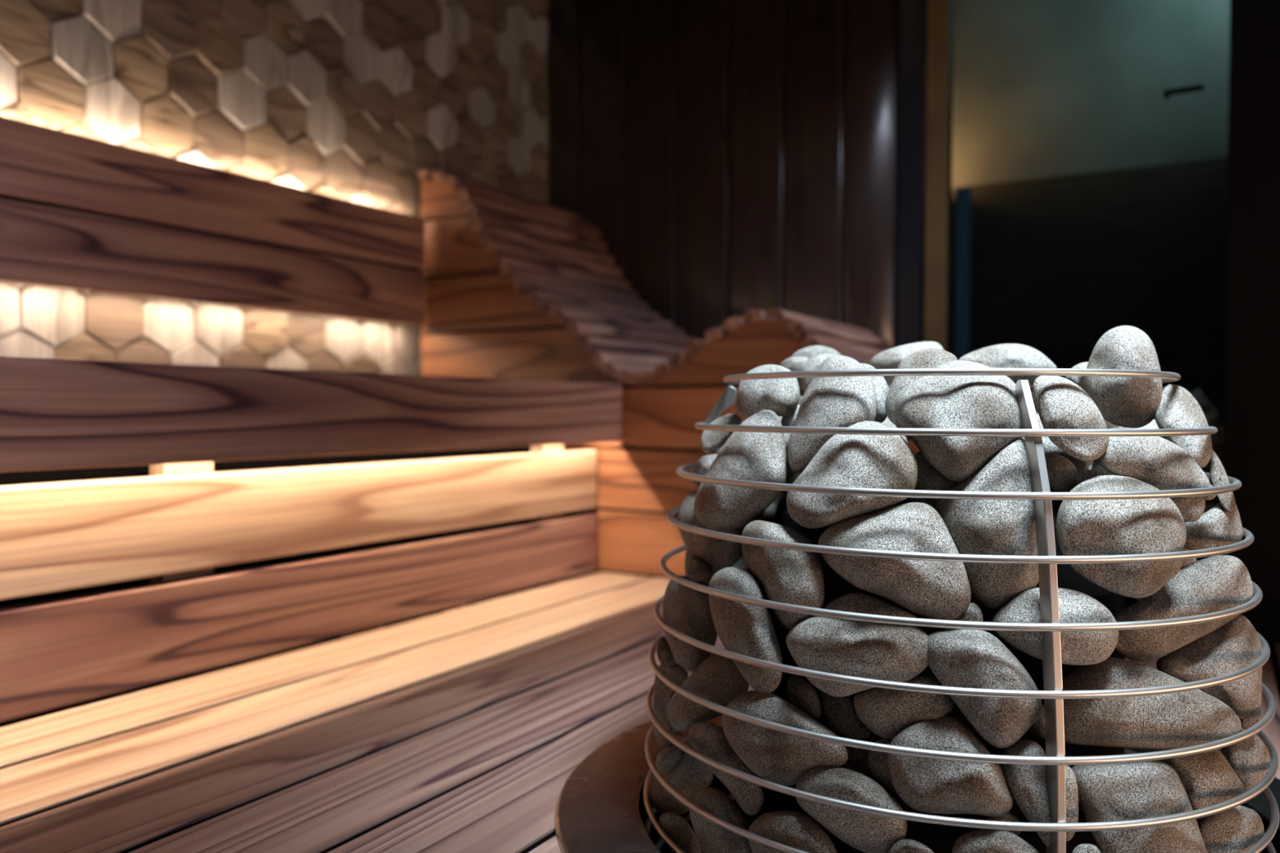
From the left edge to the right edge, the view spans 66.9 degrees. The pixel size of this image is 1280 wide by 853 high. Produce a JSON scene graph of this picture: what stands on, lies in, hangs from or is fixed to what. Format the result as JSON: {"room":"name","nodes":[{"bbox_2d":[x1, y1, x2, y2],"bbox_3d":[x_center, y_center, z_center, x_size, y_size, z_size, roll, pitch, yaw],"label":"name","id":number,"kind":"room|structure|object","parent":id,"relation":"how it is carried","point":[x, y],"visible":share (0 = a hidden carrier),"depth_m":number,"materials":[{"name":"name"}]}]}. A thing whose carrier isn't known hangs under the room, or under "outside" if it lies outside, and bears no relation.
{"room":"spa","nodes":[
{"label":"spa","id":0,"kind":"room"},
{"bbox_2d":[0,0,548,727],"bbox_3d":[-1.223,-0.270,1.186,0.093,2.080,3.726,1,1,31],"label":"wall","id":1,"kind":"structure","parent":0,"point":[348,100],"depth_m":1.93,"materials":[{"name":"wood"}]},
{"bbox_2d":[0,115,424,325],"bbox_3d":[-1.313,-0.331,0.889,0.062,0.244,3.105,1,1,31],"label":"sauna backrest","id":2,"kind":"object","parent":1,"relation":"attached to","point":[79,212],"visible":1,"depth_m":1.70,"materials":[{"name":"brown wood"}]},
{"bbox_2d":[542,0,1279,645],"bbox_3d":[1.538,-0.268,1.665,4.260,2.080,0.070,1,1,31],"label":"wall","id":3,"kind":"structure","parent":0,"point":[731,158],"depth_m":2.35,"materials":[{"name":"brown wood"}]},
{"bbox_2d":[946,0,1230,608],"bbox_3d":[0.915,-0.277,2.029,0.534,2.080,0.008,1,1,31],"label":"window","id":4,"kind":"structure","parent":3,"relation":"in","point":[1085,202],"depth_m":2.01,"materials":[{"name":"clear glass"}]},
{"bbox_2d":[1163,84,1204,99],"bbox_3d":[1.071,-0.658,1.907,0.070,0.012,0.036,1,1,31],"label":"handle","id":5,"kind":"object","parent":4,"relation":"attached to","point":[1166,93],"visible":1,"depth_m":1.89,"materials":[{"name":"black metal"}]},
{"bbox_3d":[0.886,0.813,0.639,4.300,0.050,4.900,1,1,31],"label":"floor","id":6,"kind":"structure","parent":0,"visible":0},
{"bbox_2d":[0,356,622,639],"bbox_3d":[-1.082,0.355,0.777,0.569,0.846,3.130,1,1,31],"label":"bench","id":7,"kind":"object","parent":6,"relation":"on","point":[55,414],"visible":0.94,"depth_m":1.22,"materials":[{"name":"brown wood"}]},
{"bbox_2d":[0,444,596,723],"bbox_3d":[-0.933,0.170,0.684,0.100,0.300,3.128,1,1,31],"label":"bench boarding","id":8,"kind":"object","parent":7,"relation":"attached to","point":[113,580],"visible":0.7,"depth_m":1.29,"materials":[{"name":"brown wood"}]},
{"bbox_2d":[0,571,1279,852],"bbox_3d":[-0.055,0.563,0.167,1.934,0.460,3.132,1,1,31],"label":"bench","id":9,"kind":"object","parent":6,"relation":"on","point":[464,730],"visible":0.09,"depth_m":0.97,"materials":[{"name":"brown wood"}]},
{"bbox_2d":[555,715,1279,852],"bbox_3d":[0.256,0.440,0.821,0.655,0.244,0.655,1,1,31],"label":"base","id":10,"kind":"object","parent":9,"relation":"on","point":[600,807],"visible":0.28,"depth_m":0.83,"materials":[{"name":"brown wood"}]},
{"bbox_2d":[415,168,1033,612],"bbox_3d":[0.235,0.086,2.110,1.452,1.346,0.541,1,1,31],"label":"recliner","id":11,"kind":"object","parent":6,"relation":"on","point":[517,287],"visible":0.33,"depth_m":2.09,"materials":[{"name":"brown wood"}]},
{"bbox_2d":[897,0,926,346],"bbox_3d":[0.618,-0.281,2.208,0.053,2.080,0.042,1,1,31],"label":"frame","id":12,"kind":"object","parent":6,"relation":"on","point":[913,13],"visible":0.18,"depth_m":2.19,"materials":[{"name":"black"}]},
{"bbox_2d":[924,0,949,351],"bbox_3d":[0.673,-0.281,2.191,0.048,2.080,0.054,1,1,31],"label":"frame","id":13,"kind":"object","parent":6,"relation":"on","point":[937,11],"visible":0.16,"depth_m":2.16,"materials":[{"name":"brown wood"}]},
{"bbox_2d":[643,368,1279,852],"bbox_3d":[0.252,0.370,0.836,0.500,0.824,0.500,1,1,21],"label":"heater","id":14,"kind":"object","parent":6,"relation":"on","point":[939,833],"visible":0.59,"depth_m":0.64,"materials":[{"name":"metal"}]},
{"bbox_2d":[658,813,702,852],"bbox_3d":[0.032,0.330,0.767,0.019,0.043,0.051,-1,1,-37],"label":"stone","id":15,"kind":"object","parent":14,"relation":"in","point":[674,825],"visible":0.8,"depth_m":0.76,"materials":[{"name":"stone"}]},
{"bbox_2d":[648,742,712,814],"bbox_3d":[0.034,0.298,0.817,0.039,0.063,0.067,-1,1,-36],"label":"stone","id":16,"kind":"object","parent":14,"relation":"in","point":[691,775],"visible":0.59,"depth_m":0.80,"materials":[{"name":"stone"}]},
{"bbox_2d":[656,746,682,773],"bbox_3d":[0.025,0.278,0.809,0.027,0.026,0.016,1,1,31],"label":"stone","id":17,"kind":"object","parent":16,"relation":"on","point":[668,757],"visible":0.98,"depth_m":0.80,"materials":[{"name":"stone"}]},
{"bbox_2d":[653,662,688,750],"bbox_3d":[0.025,0.237,0.822,0.035,0.073,0.015,1,1,38],"label":"stone","id":18,"kind":"object","parent":17,"relation":"on","point":[663,693],"visible":0.57,"depth_m":0.82,"materials":[{"name":"stone"}]},
{"bbox_2d":[657,635,675,666],"bbox_3d":[0.022,0.193,0.829,0.012,0.024,0.026,0,1,-29],"label":"stone","id":19,"kind":"object","parent":18,"relation":"on","point":[665,656],"visible":0.85,"depth_m":0.82,"materials":[{"name":"stone"}]},
{"bbox_2d":[666,654,749,731],"bbox_3d":[0.053,0.209,0.758,0.040,0.067,0.081,-1,1,-44],"label":"stone","id":20,"kind":"object","parent":14,"relation":"in","point":[717,680],"visible":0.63,"depth_m":0.74,"materials":[{"name":"stone"}]},
{"bbox_2d":[662,575,717,671],"bbox_3d":[0.040,0.163,0.804,0.036,0.077,0.067,0,1,-16],"label":"stone","id":21,"kind":"object","parent":20,"relation":"on","point":[686,609],"visible":0.68,"depth_m":0.78,"materials":[{"name":"stone"}]},
{"bbox_2d":[686,555,712,581],"bbox_3d":[0.048,0.115,0.780,0.013,0.019,0.029,-1,1,-35],"label":"stone","id":22,"kind":"object","parent":21,"relation":"on","point":[697,569],"visible":1,"depth_m":0.78,"materials":[{"name":"stone"}]},
{"bbox_2d":[677,489,743,575],"bbox_3d":[0.057,0.087,0.796,0.040,0.068,0.083,0,1,-34],"label":"stone","id":23,"kind":"object","parent":21,"relation":"on","point":[718,554],"visible":0.53,"depth_m":0.78,"materials":[{"name":"stone"}]},
{"bbox_2d":[692,453,717,486],"bbox_3d":[0.056,0.036,0.798,0.032,0.027,0.023,1,1,31],"label":"stone","id":24,"kind":"object","parent":23,"relation":"on","point":[704,464],"visible":0.46,"depth_m":0.79,"materials":[{"name":"stone"}]},
{"bbox_2d":[700,413,742,453],"bbox_3d":[0.067,0.006,0.806,0.040,0.033,0.028,1,1,31],"label":"stone","id":25,"kind":"object","parent":24,"relation":"on","point":[711,441],"visible":0.73,"depth_m":0.80,"materials":[{"name":"stone"}]},
{"bbox_2d":[694,409,787,531],"bbox_3d":[0.080,0.034,0.750,0.056,0.094,0.096,-1,1,-43],"label":"stone","id":26,"kind":"object","parent":23,"relation":"on","point":[744,455],"visible":0.88,"depth_m":0.72,"materials":[{"name":"stone"}]},
{"bbox_2d":[735,364,799,417],"bbox_3d":[0.104,-0.029,0.776,0.037,0.043,0.071,-1,1,-41],"label":"stone","id":27,"kind":"object","parent":26,"relation":"on","point":[781,396],"visible":0.81,"depth_m":0.76,"materials":[{"name":"stone"}]},
{"bbox_2d":[684,550,751,586],"bbox_3d":[0.068,0.120,0.856,0.063,0.058,0.065,1,1,31],"label":"stone","id":28,"kind":"object","parent":14,"relation":"in","point":[740,563],"visible":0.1,"depth_m":0.83,"materials":[{"name":"stone"}]},
{"bbox_2d":[688,786,752,852],"bbox_3d":[0.059,0.299,0.715,0.032,0.061,0.071,0,1,-34],"label":"stone","id":29,"kind":"object","parent":14,"relation":"in","point":[712,837],"visible":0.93,"depth_m":0.70,"materials":[{"name":"stone"}]},
{"bbox_2d":[688,722,764,815],"bbox_3d":[0.063,0.250,0.713,0.076,0.056,0.023,1,1,44],"label":"stone","id":30,"kind":"object","parent":29,"relation":"on","point":[708,739],"visible":0.84,"depth_m":0.70,"materials":[{"name":"stone"}]},
{"bbox_2d":[781,404,799,426],"bbox_3d":[0.119,-0.006,0.758,0.022,0.022,0.018,1,1,31],"label":"stone","id":31,"kind":"object","parent":14,"relation":"in","point":[788,420],"visible":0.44,"depth_m":0.75,"materials":[{"name":"stone"}]},
{"bbox_2d":[777,416,804,473],"bbox_3d":[0.132,0.014,0.819,0.065,0.052,0.064,1,1,31],"label":"stone","id":32,"kind":"object","parent":14,"relation":"on","point":[786,435],"visible":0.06,"depth_m":0.80,"materials":[{"name":"stone"}]},
{"bbox_2d":[748,810,837,852],"bbox_3d":[0.105,0.289,0.665,0.074,0.051,0.037,1,1,41],"label":"stone","id":33,"kind":"object","parent":14,"relation":"in","point":[797,830],"visible":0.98,"depth_m":0.65,"materials":[{"name":"stone"}]},
{"bbox_2d":[721,690,848,786],"bbox_3d":[0.099,0.220,0.679,0.105,0.064,0.046,1,1,43],"label":"stone","id":34,"kind":"object","parent":33,"relation":"on","point":[779,757],"visible":0.93,"depth_m":0.66,"materials":[{"name":"stone"}]},
{"bbox_2d":[708,567,782,693],"bbox_3d":[0.076,0.147,0.708,0.034,0.086,0.081,0,1,-29],"label":"stone","id":35,"kind":"object","parent":34,"relation":"on","point":[742,628],"visible":0.94,"depth_m":0.69,"materials":[{"name":"stone"}]},
{"bbox_2d":[787,675,821,718],"bbox_3d":[0.117,0.193,0.690,0.017,0.027,0.030,-1,1,-40],"label":"stone","id":36,"kind":"object","parent":34,"relation":"on","point":[802,693],"visible":0.98,"depth_m":0.68,"materials":[{"name":"stone"}]},
{"bbox_2d":[795,765,906,852],"bbox_3d":[0.140,0.255,0.647,0.079,0.056,0.048,1,1,31],"label":"stone","id":37,"kind":"object","parent":33,"relation":"on","point":[865,833],"visible":0.94,"depth_m":0.63,"materials":[{"name":"stone"}]},
{"bbox_2d":[867,739,896,792],"bbox_3d":[0.164,0.227,0.650,0.023,0.034,0.020,1,1,31],"label":"stone","id":38,"kind":"object","parent":37,"relation":"on","point":[877,763],"visible":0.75,"depth_m":0.64,"materials":[{"name":"stone"}]},
{"bbox_2d":[797,394,803,404],"bbox_3d":[0.164,-0.007,0.876,0.054,0.051,0.056,0,1,-35],"label":"stone","id":39,"kind":"object","parent":14,"relation":"on","point":[801,395],"visible":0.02,"depth_m":0.87,"materials":[{"name":"stone"}]},
{"bbox_2d":[780,356,808,382],"bbox_3d":[0.143,-0.052,0.887,0.026,0.024,0.025,0,1,-30],"label":"stone","id":40,"kind":"object","parent":39,"relation":"on","point":[793,363],"visible":0.5,"depth_m":0.88,"materials":[{"name":"stone"}]},
{"bbox_2d":[800,353,837,391],"bbox_3d":[0.164,-0.049,0.876,0.037,0.035,0.030,1,1,31],"label":"stone","id":41,"kind":"object","parent":39,"relation":"on","point":[813,363],"visible":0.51,"depth_m":0.87,"materials":[{"name":"stone"}]},
{"bbox_2d":[860,363,888,422],"bbox_3d":[0.174,-0.025,0.733,0.031,0.046,0.033,1,1,31],"label":"stone","id":42,"kind":"object","parent":14,"relation":"in","point":[881,387],"visible":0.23,"depth_m":0.72,"materials":[{"name":"stone"}]},
{"bbox_2d":[882,417,907,443],"bbox_3d":[0.180,0.015,0.772,0.064,0.050,0.069,1,1,31],"label":"stone","id":43,"kind":"object","parent":14,"relation":"on","point":[886,422],"visible":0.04,"depth_m":0.76,"materials":[{"name":"stone"}]},
{"bbox_2d":[888,839,933,852],"bbox_3d":[0.173,0.273,0.614,0.031,0.023,0.019,1,1,31],"label":"stone","id":44,"kind":"object","parent":14,"relation":"in","point":[904,846],"visible":1,"depth_m":0.61,"materials":[{"name":"stone"}]},
{"bbox_2d":[887,714,1013,817],"bbox_3d":[0.201,0.220,0.629,0.078,0.065,0.058,1,1,31],"label":"stone","id":45,"kind":"object","parent":14,"relation":"in","point":[927,785],"visible":0.95,"depth_m":0.61,"materials":[{"name":"stone"}]},
{"bbox_2d":[853,673,955,739],"bbox_3d":[0.176,0.187,0.649,0.066,0.047,0.041,1,1,16],"label":"stone","id":46,"kind":"object","parent":45,"relation":"on","point":[886,713],"visible":0.68,"depth_m":0.63,"materials":[{"name":"stone"}]},
{"bbox_2d":[786,616,928,697],"bbox_3d":[0.146,0.156,0.655,0.104,0.056,0.052,1,1,31],"label":"stone","id":47,"kind":"object","parent":46,"relation":"on","point":[855,648],"visible":0.81,"depth_m":0.63,"materials":[{"name":"stone"}]},
{"bbox_2d":[742,520,825,629],"bbox_3d":[0.104,0.107,0.699,0.043,0.076,0.078,-1,1,-35],"label":"stone","id":48,"kind":"object","parent":47,"relation":"on","point":[795,577],"visible":0.91,"depth_m":0.68,"materials":[{"name":"stone"}]},
{"bbox_2d":[786,420,917,528],"bbox_3d":[0.149,0.034,0.680,0.092,0.076,0.066,1,1,31],"label":"stone","id":49,"kind":"object","parent":48,"relation":"on","point":[844,460],"visible":0.93,"depth_m":0.66,"materials":[{"name":"stone"}]},
{"bbox_2d":[787,355,876,471],"bbox_3d":[0.143,-0.010,0.715,0.069,0.087,0.067,1,1,31],"label":"stone","id":50,"kind":"object","parent":49,"relation":"on","point":[846,401],"visible":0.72,"depth_m":0.69,"materials":[{"name":"stone"}]},
{"bbox_2d":[824,592,916,626],"bbox_3d":[0.156,0.126,0.657,0.065,0.024,0.027,1,1,31],"label":"stone","id":51,"kind":"object","parent":47,"relation":"on","point":[857,602],"visible":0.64,"depth_m":0.65,"materials":[{"name":"stone"}]},
{"bbox_2d":[927,629,1041,748],"bbox_3d":[0.221,0.168,0.627,0.071,0.074,0.053,1,1,31],"label":"stone","id":52,"kind":"object","parent":45,"relation":"on","point":[957,658],"visible":0.94,"depth_m":0.61,"materials":[{"name":"stone"}]},
{"bbox_2d":[817,502,971,620],"bbox_3d":[0.172,0.090,0.658,0.104,0.077,0.070,1,1,31],"label":"stone","id":53,"kind":"object","parent":52,"relation":"on","point":[930,589],"visible":0.95,"depth_m":0.63,"materials":[{"name":"stone"}]},
{"bbox_2d":[955,602,982,630],"bbox_3d":[0.215,0.125,0.632,0.017,0.021,0.017,1,1,31],"label":"stone","id":54,"kind":"object","parent":52,"relation":"on","point":[973,612],"visible":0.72,"depth_m":0.62,"materials":[{"name":"stone"}]},
{"bbox_2d":[951,829,1039,852],"bbox_3d":[0.225,0.271,0.611,0.052,0.035,0.039,1,1,31],"label":"stone","id":55,"kind":"object","parent":14,"relation":"in","point":[982,841],"visible":0.97,"depth_m":0.60,"materials":[{"name":"stone"}]},
{"bbox_2d":[978,812,1021,835],"bbox_3d":[0.230,0.255,0.619,0.027,0.019,0.014,0,1,-5],"label":"stone","id":56,"kind":"object","parent":55,"relation":"on","point":[1010,817],"visible":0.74,"depth_m":0.61,"materials":[{"name":"stone"}]},
{"bbox_2d":[1001,739,1050,846],"bbox_3d":[0.247,0.233,0.614,0.034,0.066,0.031,0,1,-21],"label":"stone","id":57,"kind":"object","parent":55,"relation":"on","point":[1027,784],"visible":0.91,"depth_m":0.60,"materials":[{"name":"stone"}]},
{"bbox_2d":[1031,392,1037,413],"bbox_3d":[0.318,-0.012,0.849,0.079,0.053,0.072,1,1,31],"label":"stone","id":58,"kind":"object","parent":14,"relation":"in","point":[1031,393],"visible":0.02,"depth_m":0.81,"materials":[{"name":"stone"}]},
{"bbox_2d":[959,343,1057,385],"bbox_3d":[0.311,-0.052,0.821,0.078,0.035,0.044,1,1,31],"label":"stone","id":59,"kind":"object","parent":58,"relation":"on","point":[1004,355],"visible":0.59,"depth_m":0.80,"materials":[{"name":"stone"}]},
{"bbox_2d":[1036,413,1086,471],"bbox_3d":[0.303,0.016,0.737,0.069,0.052,0.072,1,1,31],"label":"stone","id":60,"kind":"object","parent":14,"relation":"on","point":[1049,446],"visible":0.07,"depth_m":0.70,"materials":[{"name":"stone"}]},
{"bbox_2d":[1045,453,1078,492],"bbox_3d":[0.291,0.032,0.669,0.024,0.027,0.019,0,1,4],"label":"stone","id":61,"kind":"object","parent":14,"relation":"in","point":[1062,473],"visible":0.85,"depth_m":0.66,"materials":[{"name":"stone"}]},
{"bbox_2d":[1071,844,1101,852],"bbox_3d":[0.283,0.274,0.613,0.022,0.021,0.014,0,1,-10],"label":"stone","id":62,"kind":"object","parent":14,"relation":"in","point":[1082,848],"visible":1,"depth_m":0.61,"materials":[{"name":"stone"}]},
{"bbox_2d":[1065,765,1078,841],"bbox_3d":[0.270,0.239,0.618,0.018,0.048,0.024,1,1,31],"label":"stone","id":63,"kind":"object","parent":62,"relation":"on","point":[1071,785],"visible":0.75,"depth_m":0.61,"materials":[{"name":"stone"}]},
{"bbox_2d":[1103,418,1119,428],"bbox_3d":[0.363,-0.005,0.802,0.059,0.050,0.056,1,1,31],"label":"stone","id":64,"kind":"object","parent":14,"relation":"in","point":[1108,424],"visible":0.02,"depth_m":0.78,"materials":[{"name":"stone"}]},
{"bbox_2d":[1065,361,1088,389],"bbox_3d":[0.356,-0.040,0.782,0.024,0.024,0.023,1,1,31],"label":"stone","id":65,"kind":"object","parent":64,"relation":"on","point":[1079,380],"visible":0.27,"depth_m":0.78,"materials":[{"name":"stone"}]},
{"bbox_2d":[1056,475,1186,598],"bbox_3d":[0.322,0.073,0.648,0.096,0.081,0.061,0,1,-1],"label":"stone","id":66,"kind":"object","parent":14,"relation":"in","point":[1090,527],"visible":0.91,"depth_m":0.62,"materials":[{"name":"stone"}]},
{"bbox_2d":[1033,375,1109,461],"bbox_3d":[0.294,-0.006,0.660,0.051,0.058,0.040,0,1,-8],"label":"stone","id":67,"kind":"object","parent":66,"relation":"on","point":[1060,403],"visible":0.96,"depth_m":0.65,"materials":[{"name":"stone"}]},
{"bbox_2d":[1075,469,1099,484],"bbox_3d":[0.307,0.036,0.666,0.018,0.012,0.013,0,1,4],"label":"stone","id":68,"kind":"object","parent":66,"relation":"on","point":[1082,475],"visible":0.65,"depth_m":0.66,"materials":[{"name":"stone"}]},
{"bbox_2d":[1096,427,1211,497],"bbox_3d":[0.355,0.025,0.674,0.091,0.049,0.036,0,1,-14],"label":"stone","id":69,"kind":"object","parent":66,"relation":"on","point":[1157,461],"visible":0.75,"depth_m":0.66,"materials":[{"name":"stone"}]},
{"bbox_2d":[1167,559,1182,580],"bbox_3d":[0.359,0.091,0.652,0.022,0.023,0.008,0,1,-31],"label":"stone","id":70,"kind":"object","parent":66,"relation":"on","point":[1178,566],"visible":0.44,"depth_m":0.65,"materials":[{"name":"stone"}]},
{"bbox_2d":[1091,435,1167,475],"bbox_3d":[0.383,0.029,0.738,0.049,0.049,0.068,-1,1,-35],"label":"stone","id":71,"kind":"object","parent":14,"relation":"in","point":[1095,467],"visible":0.04,"depth_m":0.74,"materials":[{"name":"stone"}]},
{"bbox_2d":[1083,325,1162,428],"bbox_3d":[0.367,-0.038,0.737,0.054,0.078,0.057,1,1,31],"label":"stone","id":72,"kind":"object","parent":71,"relation":"on","point":[1131,402],"visible":0.85,"depth_m":0.72,"materials":[{"name":"stone"}]},
{"bbox_2d":[1154,385,1212,467],"bbox_3d":[0.406,-0.001,0.724,0.038,0.061,0.057,1,1,31],"label":"stone","id":73,"kind":"object","parent":71,"relation":"on","point":[1178,408],"visible":0.75,"depth_m":0.71,"materials":[{"name":"stone"}]},
{"bbox_2d":[1071,760,1206,852],"bbox_3d":[0.323,0.258,0.630,0.093,0.080,0.059,0,1,-24],"label":"stone","id":74,"kind":"object","parent":14,"relation":"in","point":[1119,792],"visible":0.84,"depth_m":0.61,"materials":[{"name":"stone"}]},
{"bbox_2d":[1043,657,1241,749],"bbox_3d":[0.337,0.186,0.654,0.136,0.061,0.058,0,1,-7],"label":"stone","id":75,"kind":"object","parent":74,"relation":"on","point":[1184,719],"visible":0.81,"depth_m":0.63,"materials":[{"name":"stone"}]},
{"bbox_2d":[1031,704,1045,738],"bbox_3d":[0.267,0.196,0.642,0.016,0.022,0.016,1,1,31],"label":"stone","id":76,"kind":"object","parent":75,"relation":"on","point":[1038,726],"visible":0.22,"depth_m":0.64,"materials":[{"name":"stone"}]},
{"bbox_2d":[991,587,1118,665],"bbox_3d":[0.271,0.130,0.634,0.082,0.050,0.050,0,1,3],"label":"stone","id":77,"kind":"object","parent":75,"relation":"on","point":[1090,647],"visible":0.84,"depth_m":0.62,"materials":[{"name":"stone"}]},
{"bbox_2d":[934,436,1039,609],"bbox_3d":[0.240,0.065,0.659,0.078,0.116,0.073,0,1,-31],"label":"stone","id":78,"kind":"object","parent":77,"relation":"on","point":[975,526],"visible":0.63,"depth_m":0.63,"materials":[{"name":"stone"}]},
{"bbox_2d":[910,497,940,508],"bbox_3d":[0.207,0.060,0.684,0.032,0.026,0.022,1,1,31],"label":"stone","id":79,"kind":"object","parent":78,"relation":"on","point":[932,502],"visible":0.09,"depth_m":0.68,"materials":[{"name":"stone"}]},
{"bbox_2d":[914,451,959,490],"bbox_3d":[0.209,0.034,0.686,0.035,0.032,0.030,1,1,35],"label":"stone","id":80,"kind":"object","parent":79,"relation":"on","point":[929,478],"visible":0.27,"depth_m":0.68,"materials":[{"name":"stone"}]},
{"bbox_2d":[895,360,1022,482],"bbox_3d":[0.224,-0.004,0.676,0.088,0.085,0.087,1,1,31],"label":"stone","id":81,"kind":"object","parent":78,"relation":"on","point":[928,402],"visible":0.82,"depth_m":0.65,"materials":[{"name":"stone"}]},
{"bbox_2d":[884,348,957,426],"bbox_3d":[0.203,-0.028,0.699,0.054,0.056,0.045,0,1,-9],"label":"stone","id":82,"kind":"object","parent":81,"relation":"on","point":[928,357],"visible":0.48,"depth_m":0.69,"materials":[{"name":"stone"}]},
{"bbox_2d":[1134,547,1195,600],"bbox_3d":[0.438,0.122,0.823,0.062,0.060,0.063,1,1,31],"label":"stone","id":83,"kind":"object","parent":14,"relation":"in","point":[1185,562],"visible":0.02,"depth_m":0.79,"materials":[{"name":"stone"}]},
{"bbox_3d":[0.425,0.070,0.791,0.060,0.059,0.063,1,1,31],"label":"stone","id":84,"kind":"object","parent":83,"relation":"on","visible":0},
{"bbox_2d":[1093,419,1159,462],"bbox_3d":[0.415,0.018,0.803,0.063,0.051,0.068,-1,1,-35],"label":"stone","id":85,"kind":"object","parent":84,"relation":"on","point":[1153,424],"visible":0.03,"depth_m":0.79,"materials":[{"name":"stone"}]},
{"bbox_2d":[1169,497,1205,522],"bbox_3d":[0.382,0.058,0.677,0.034,0.018,0.015,0,1,-13],"label":"stone","id":86,"kind":"object","parent":14,"relation":"in","point":[1191,509],"visible":0.61,"depth_m":0.67,"materials":[{"name":"stone"}]},
{"bbox_2d":[1195,805,1264,852],"bbox_3d":[0.405,0.285,0.667,0.070,0.047,0.029,0,1,-28],"label":"stone","id":87,"kind":"object","parent":14,"relation":"in","point":[1237,829],"visible":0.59,"depth_m":0.66,"materials":[{"name":"stone"}]},
{"bbox_2d":[1164,749,1246,809],"bbox_3d":[0.381,0.238,0.653,0.065,0.043,0.027,0,1,-17],"label":"stone","id":88,"kind":"object","parent":87,"relation":"on","point":[1208,779],"visible":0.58,"depth_m":0.64,"materials":[{"name":"stone"}]},
{"bbox_2d":[1221,730,1269,791],"bbox_3d":[0.437,0.241,0.698,0.042,0.042,0.022,0,1,-24],"label":"stone","id":89,"kind":"object","parent":14,"relation":"in","point":[1249,758],"visible":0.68,"depth_m":0.69,"materials":[{"name":"stone"}]},
{"bbox_2d":[1155,614,1262,720],"bbox_3d":[0.413,0.175,0.697,0.098,0.073,0.045,0,1,-18],"label":"stone","id":90,"kind":"object","parent":89,"relation":"on","point":[1236,645],"visible":0.67,"depth_m":0.68,"materials":[{"name":"stone"}]},
{"bbox_2d":[1114,555,1253,662],"bbox_3d":[0.383,0.129,0.686,0.128,0.072,0.041,0,1,-15],"label":"stone","id":91,"kind":"object","parent":90,"relation":"on","point":[1219,583],"visible":0.8,"depth_m":0.67,"materials":[{"name":"stone"}]},
{"bbox_2d":[1183,502,1243,550],"bbox_3d":[0.417,0.072,0.706,0.060,0.039,0.025,0,1,-19],"label":"stone","id":92,"kind":"object","parent":91,"relation":"on","point":[1216,527],"visible":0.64,"depth_m":0.70,"materials":[{"name":"stone"}]},
{"bbox_2d":[1209,449,1235,513],"bbox_3d":[0.428,0.038,0.713,0.016,0.049,0.030,1,1,21],"label":"stone","id":93,"kind":"object","parent":92,"relation":"on","point":[1219,477],"visible":0.78,"depth_m":0.71,"materials":[{"name":"stone"}]},
{"bbox_2d":[1240,705,1261,729],"bbox_3d":[0.433,0.201,0.687,0.020,0.028,0.009,-1,1,-41],"label":"stone","id":94,"kind":"object","parent":89,"relation":"on","point":[1253,717],"visible":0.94,"depth_m":0.68,"materials":[{"name":"stone"}]},
{"bbox_3d":[0.150,0.231,0.675,0.021,0.021,0.016,1,1,31],"label":"stone","id":95,"kind":"object","parent":14,"relation":"in","visible":0},
{"bbox_2d":[818,692,870,740],"bbox_3d":[0.143,0.202,0.679,0.023,0.032,0.040,-1,1,-38],"label":"stone","id":96,"kind":"object","parent":95,"relation":"on","point":[839,713],"visible":0.91,"depth_m":0.67,"materials":[{"name":"stone"}]},
{"bbox_3d":[0.246,-0.012,0.893,0.073,0.050,0.076,1,1,31],"label":"stone","id":97,"kind":"object","parent":14,"relation":"in","visible":0},
{"bbox_2d":[869,341,943,385],"bbox_3d":[0.237,-0.056,0.860,0.063,0.038,0.044,1,1,31],"label":"stone","id":98,"kind":"object","parent":97,"relation":"on","point":[891,358],"visible":0.52,"depth_m":0.85,"materials":[{"name":"stone"}]},
{"bbox_3d":[0.087,0.115,0.917,0.064,0.060,0.067,1,1,31],"label":"stone","id":99,"kind":"object","parent":14,"relation":"in","visible":0},
{"bbox_2d":[742,509,765,528],"bbox_3d":[0.087,0.066,0.884,0.058,0.060,0.062,1,1,31],"label":"stone","id":100,"kind":"object","parent":99,"relation":"on","point":[760,516],"visible":0.02,"depth_m":0.87,"materials":[{"name":"stone"}]},
{"bbox_2d":[760,490,787,522],"bbox_3d":[0.112,0.071,0.935,0.061,0.059,0.061,1,1,31],"label":"stone","id":101,"kind":"object","parent":99,"relation":"on","point":[770,513],"visible":0.1,"depth_m":0.91,"materials":[{"name":"stone"}]},
{"bbox_3d":[0.116,0.021,0.940,0.070,0.054,0.056,1,1,31],"label":"stone","id":102,"kind":"object","parent":101,"relation":"on","visible":0},
{"bbox_2d":[798,382,804,395],"bbox_3d":[0.149,-0.018,0.915,0.054,0.050,0.047,1,1,31],"label":"stone","id":103,"kind":"object","parent":102,"relation":"on","point":[802,392],"visible":0.02,"depth_m":0.90,"materials":[{"name":"stone"}]},
{"bbox_2d":[791,345,840,359],"bbox_3d":[0.163,-0.062,0.896,0.045,0.025,0.029,1,1,31],"label":"stone","id":104,"kind":"object","parent":103,"relation":"on","point":[809,352],"visible":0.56,"depth_m":0.89,"materials":[{"name":"stone"}]},
{"bbox_3d":[0.179,0.114,1.002,0.065,0.058,0.065,1,1,31],"label":"stone","id":105,"kind":"object","parent":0,"visible":0},
{"bbox_2d":[786,472,800,484],"bbox_3d":[0.156,0.063,0.977,0.064,0.060,0.062,1,1,31],"label":"stone","id":106,"kind":"object","parent":105,"relation":"on","point":[791,477],"visible":0.02,"depth_m":0.95,"materials":[{"name":"stone"}]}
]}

